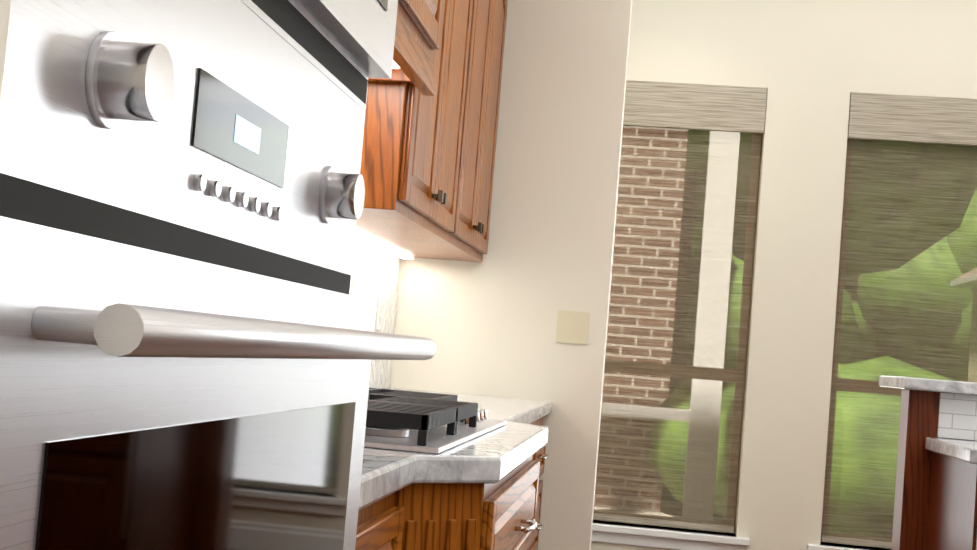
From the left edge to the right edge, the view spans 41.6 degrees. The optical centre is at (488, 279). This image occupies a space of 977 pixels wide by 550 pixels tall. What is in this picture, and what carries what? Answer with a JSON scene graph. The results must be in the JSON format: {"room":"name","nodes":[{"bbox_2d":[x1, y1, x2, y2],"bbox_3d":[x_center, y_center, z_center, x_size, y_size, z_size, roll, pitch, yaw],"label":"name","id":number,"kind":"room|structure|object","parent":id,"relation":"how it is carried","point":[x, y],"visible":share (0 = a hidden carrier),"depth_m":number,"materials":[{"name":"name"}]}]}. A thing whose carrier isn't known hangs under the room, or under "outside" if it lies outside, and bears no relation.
{"room":"kitchen","nodes":[
{"label":"kitchen","id":0,"kind":"room"},
{"bbox_2d":[0,0,10,104],"bbox_3d":[-0.803,-0.663,-1.573,0.700,3.200,4.457,4,-3,7],"label":"wall","id":1,"kind":"structure","parent":0,"point":[5,5],"depth_m":0.56,"materials":[{"name":"beige paint"}]},
{"bbox_2d":[412,72,431,223],"bbox_3d":[-0.336,-0.726,3.340,0.348,1.090,0.115,4,-3,7],"label":"upper cabinet","id":2,"kind":"object","parent":0,"relation":"attached to","point":[423,91],"depth_m":3.41,"materials":[{"name":"brown wood"}]},
{"bbox_2d":[412,72,435,227],"bbox_3d":[-0.320,-0.713,3.548,0.328,1.090,0.102,4,-3,7],"label":"upper cabinet","id":3,"kind":"object","parent":0,"relation":"attached to","point":[427,123],"depth_m":3.49,"materials":[{"name":"brown wood"}]},
{"bbox_2d":[408,236,439,239],"bbox_3d":[-0.282,-0.693,3.852,0.328,1.090,0.102,4,-3,7],"label":"upper cabinet","id":4,"kind":"object","parent":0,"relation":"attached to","point":[409,237],"depth_m":4.01,"materials":[{"name":"brown wood"}]},
{"bbox_2d":[424,0,431,55],"bbox_3d":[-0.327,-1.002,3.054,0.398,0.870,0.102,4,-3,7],"label":"upper cabinet","id":5,"kind":"object","parent":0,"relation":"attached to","point":[429,1],"depth_m":3.11,"materials":[{"name":"brown wood"}]},
{"bbox_2d":[408,0,459,235],"bbox_3d":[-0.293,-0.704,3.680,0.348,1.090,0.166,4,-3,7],"label":"upper cabinet","id":6,"kind":"object","parent":0,"relation":"attached to","point":[442,86],"depth_m":3.70,"materials":[{"name":"brown wood"}]},
{"bbox_2d":[408,248,463,255],"bbox_3d":[-0.219,-0.661,4.356,0.328,1.090,0.102,4,-3,7],"label":"upper cabinet","id":7,"kind":"object","parent":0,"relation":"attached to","point":[409,249],"depth_m":4.54,"materials":[{"name":"brown wood"}]},
{"bbox_2d":[424,0,451,67],"bbox_3d":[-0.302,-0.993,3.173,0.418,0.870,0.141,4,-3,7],"label":"upper cabinet","id":8,"kind":"object","parent":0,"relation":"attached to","point":[440,11],"depth_m":3.18,"materials":[{"name":"brown wood"}]},
{"bbox_2d":[424,20,451,71],"bbox_3d":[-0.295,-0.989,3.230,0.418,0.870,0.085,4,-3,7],"label":"upper cabinet","id":9,"kind":"object","parent":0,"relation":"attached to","point":[449,21],"depth_m":3.69,"materials":[{"name":"brown wood"}]},
{"bbox_2d":[408,0,479,247],"bbox_3d":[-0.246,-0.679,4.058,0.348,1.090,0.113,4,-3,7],"label":"upper cabinet","id":10,"kind":"object","parent":0,"relation":"attached to","point":[468,41],"depth_m":4.07,"materials":[{"name":"brown wood"}]},
{"bbox_2d":[424,0,463,243],"bbox_3d":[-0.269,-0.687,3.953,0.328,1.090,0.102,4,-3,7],"label":"upper cabinet","id":11,"kind":"object","parent":0,"relation":"attached to","point":[441,241],"depth_m":3.91,"materials":[{"name":"brown wood"}]},
{"bbox_2d":[408,256,479,261],"bbox_3d":[-0.169,-0.635,4.759,0.328,1.090,0.102,4,-3,7],"label":"upper cabinet","id":12,"kind":"object","parent":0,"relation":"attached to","point":[409,257],"depth_m":4.89,"materials":[{"name":"brown wood"}]},
{"bbox_2d":[408,0,487,251],"bbox_3d":[-0.225,-0.669,4.224,0.348,1.090,0.162,4,-3,7],"label":"upper cabinet","id":13,"kind":"object","parent":0,"relation":"attached to","point":[483,15],"depth_m":4.35,"materials":[{"name":"brown wood"}]},
{"bbox_2d":[412,0,483,247],"bbox_3d":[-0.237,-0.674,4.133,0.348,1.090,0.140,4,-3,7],"label":"upper cabinet","id":14,"kind":"object","parent":0,"relation":"attached to","point":[481,9],"depth_m":4.25,"materials":[{"name":"brown wood"}]},
{"bbox_2d":[440,24,459,235],"bbox_3d":[-0.287,-0.700,3.729,0.348,1.090,0.142,4,-3,7],"label":"upper cabinet","id":15,"kind":"object","parent":0,"relation":"attached to","point":[457,25],"depth_m":3.86,"materials":[{"name":"brown wood"}]},
{"bbox_2d":[408,0,499,259],"bbox_3d":[-0.185,-0.648,4.550,0.348,1.090,0.112,4,-3,7],"label":"upper cabinet","id":16,"kind":"object","parent":0,"relation":"attached to","point":[497,1],"depth_m":4.69,"materials":[{"name":"brown wood"}]},
{"bbox_2d":[420,0,495,259],"bbox_3d":[-0.194,-0.653,4.474,0.348,1.090,0.140,4,-3,7],"label":"upper cabinet","id":17,"kind":"object","parent":0,"relation":"attached to","point":[490,24],"depth_m":4.52,"materials":[{"name":"brown wood"}]},
{"bbox_2d":[428,0,503,259],"bbox_3d":[-0.175,-0.643,4.627,0.348,1.090,0.161,4,-3,7],"label":"upper cabinet","id":18,"kind":"object","parent":0,"relation":"attached to","point":[501,1],"depth_m":4.77,"materials":[{"name":"brown wood"}]},
{"bbox_2d":[390,0,631,549],"bbox_3d":[0.080,-0.235,5.001,0.820,3.200,0.150,4,-3,7],"label":"wall","id":19,"kind":"structure","parent":0,"point":[487,325],"depth_m":4.91,"materials":[{"name":"beige paint"}]},
{"bbox_2d":[456,0,507,261],"bbox_3d":[-0.142,-0.626,4.890,0.348,1.090,0.167,4,-3,7],"label":"upper cabinet","id":20,"kind":"object","parent":19,"relation":"attached to","point":[502,26],"depth_m":4.88,"materials":[{"name":"brown wood"}]},
{"bbox_2d":[591,0,976,549],"bbox_3d":[2.323,0.009,6.144,5.400,3.200,0.200,4,-3,7],"label":"wall","id":21,"kind":"structure","parent":0,"point":[811,66],"depth_m":6.16,"materials":[{"name":"beige paint"}]},
{"bbox_2d":[591,520,749,549],"bbox_3d":[0.743,1.233,6.199,1.000,0.085,0.165,4,-3,7],"label":"window sill","id":22,"kind":"structure","parent":21,"relation":"attached to","point":[653,536],"depth_m":6.13,"materials":[{"name":"white"}]},
{"bbox_2d":[593,126,762,533],"bbox_3d":[0.842,0.120,6.328,0.880,2.160,0.128,4,-3,7],"label":"window","id":23,"kind":"structure","parent":21,"relation":"in","point":[716,374],"depth_m":6.26,"materials":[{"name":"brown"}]},
{"bbox_2d":[623,81,766,133],"bbox_3d":[0.909,-0.850,6.288,0.872,0.218,0.034,4,-3,7],"label":"window blind","id":24,"kind":"object","parent":21,"relation":"attached to","point":[697,107],"visible":0.64,"depth_m":6.26,"materials":[{"name":"beige fabric"}]},
{"bbox_2d":[807,542,890,549],"bbox_3d":[2.024,1.328,6.033,1.050,0.085,0.165,4,-3,7],"label":"window sill","id":25,"kind":"structure","parent":21,"relation":"attached to","point":[822,546],"depth_m":6.04,"materials":[{"name":"white"}]},
{"bbox_2d":[821,139,976,548],"bbox_3d":[2.123,0.215,6.162,0.930,2.160,0.128,4,-3,7],"label":"window","id":26,"kind":"structure","parent":21,"relation":"in","point":[850,385],"depth_m":6.13,"materials":[{"name":"brown"}]},
{"bbox_2d":[847,93,976,145],"bbox_3d":[2.190,-0.755,6.122,0.922,0.218,0.034,4,-3,7],"label":"window blind","id":27,"kind":"object","parent":21,"relation":"attached to","point":[917,119],"visible":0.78,"depth_m":6.13,"materials":[{"name":"beige fabric"}]},
{"bbox_2d":[879,376,976,395],"bbox_3d":[2.990,0.478,4.373,3.152,0.040,0.480,4,-3,7],"label":"countertop","id":28,"kind":"structure","parent":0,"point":[918,384],"depth_m":4.33,"materials":[{"name":"white stone"}]},
{"bbox_3d":[1.545,1.320,0.905,5.400,0.100,10.600,4,-3,7],"label":"floor","id":29,"kind":"structure","parent":0,"visible":0},
{"bbox_2d":[0,0,427,549],"bbox_3d":[-0.492,-0.291,1.112,0.675,2.800,0.980,4,-3,7],"label":"tall cabinet","id":30,"kind":"object","parent":29,"relation":"on","point":[392,34],"depth_m":1.48,"materials":[{"name":"brown wood"}]},
{"bbox_2d":[0,0,411,549],"bbox_3d":[-0.374,0.187,1.051,0.359,0.845,0.870,4,-3,7],"label":"wall oven","id":31,"kind":"object","parent":30,"relation":"in","point":[218,218],"depth_m":0.92,"materials":[{"name":"silver metal"}]},
{"bbox_2d":[384,532,391,549],"bbox_3d":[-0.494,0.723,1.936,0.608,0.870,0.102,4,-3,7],"label":"base cabinet","id":32,"kind":"object","parent":29,"relation":"on","point":[387,535],"depth_m":1.91,"materials":[{"name":"brown wood"}]},
{"bbox_2d":[392,532,427,549],"bbox_3d":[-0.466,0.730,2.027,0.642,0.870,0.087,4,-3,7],"label":"base cabinet","id":33,"kind":"object","parent":29,"relation":"on","point":[400,540],"depth_m":2.04,"materials":[{"name":"brown wood"}]},
{"bbox_2d":[428,468,511,549],"bbox_3d":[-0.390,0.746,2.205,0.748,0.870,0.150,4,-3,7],"label":"base cabinet","id":34,"kind":"object","parent":29,"relation":"on","point":[485,527],"depth_m":2.17,"materials":[{"name":"brown wood"}]},
{"bbox_2d":[380,388,551,535],"bbox_3d":[-0.224,0.355,3.228,0.758,0.045,3.355,4,-3,7],"label":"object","id":35,"kind":"structure","parent":34,"relation":"on","point":[450,451],"depth_m":2.13,"materials":[{"name":"white stone"}]},
{"bbox_2d":[504,452,531,549],"bbox_3d":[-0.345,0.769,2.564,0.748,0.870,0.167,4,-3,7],"label":"base cabinet","id":36,"kind":"object","parent":29,"relation":"on","point":[518,502],"depth_m":2.64,"materials":[{"name":"brown wood"}]},
{"bbox_2d":[524,472,531,549],"bbox_3d":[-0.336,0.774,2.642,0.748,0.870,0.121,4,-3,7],"label":"base cabinet","id":37,"kind":"object","parent":29,"relation":"on","point":[529,473],"depth_m":2.84,"materials":[{"name":"brown wood"}]},
{"bbox_2d":[528,452,535,539],"bbox_3d":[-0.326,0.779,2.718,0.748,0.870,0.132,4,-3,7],"label":"base cabinet","id":38,"kind":"object","parent":29,"relation":"on","point":[533,453],"depth_m":2.93,"materials":[{"name":"brown wood"}]},
{"bbox_2d":[528,440,547,549],"bbox_3d":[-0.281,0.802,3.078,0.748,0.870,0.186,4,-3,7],"label":"base cabinet","id":39,"kind":"object","parent":29,"relation":"on","point":[540,460],"depth_m":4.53,"materials":[{"name":"brown wood"}]},
{"bbox_2d":[923,452,976,549],"bbox_3d":[1.706,1.015,4.025,0.532,0.870,0.620,4,-3,7],"label":"base cabinet","id":40,"kind":"object","parent":29,"relation":"on","point":[935,505],"depth_m":4.10,"materials":[{"name":"brown wood"}]},
{"bbox_2d":[923,436,976,463],"bbox_3d":[2.961,0.648,3.877,3.057,0.043,0.622,4,-3,7],"label":"countertop","id":41,"kind":"structure","parent":40,"relation":"on","point":[965,451],"depth_m":4.08,"materials":[{"name":"white stone"}]},
{"label":"outside","id":42,"kind":"structure","parent":0,"visible":0},
{"bbox_2d":[594,489,720,521],"bbox_3d":[9.231,4.199,42.273,90.000,0.115,73.600,4,-3,7],"label":"ground","id":43,"kind":"structure","parent":42,"point":[673,508],"depth_m":9.54,"materials":[{"name":"beige"}]},
{"bbox_2d":[595,126,738,520],"bbox_3d":[-1.990,-0.371,9.308,7.600,3.600,2.050,4,-3,7],"label":"porch","id":44,"kind":"object","parent":43,"relation":"on","point":[668,321],"depth_m":9.57,"materials":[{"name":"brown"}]},
{"bbox_2d":[648,130,976,536],"bbox_3d":[6.185,-4.184,34.582,55.308,15.239,26.329,6,-4,-29],"label":"trees","id":45,"kind":"object","parent":43,"relation":"on","point":[869,296],"depth_m":14.79,"materials":[{"name":"green plant"}]},
{"bbox_2d":[950,272,976,382],"bbox_3d":[12.702,1.367,30.004,3.100,4.750,3.500,4,-3,7],"label":"house","id":46,"kind":"structure","parent":43,"relation":"on","point":[965,286],"depth_m":31.05,"materials":[{"name":"beige"}]}
]}

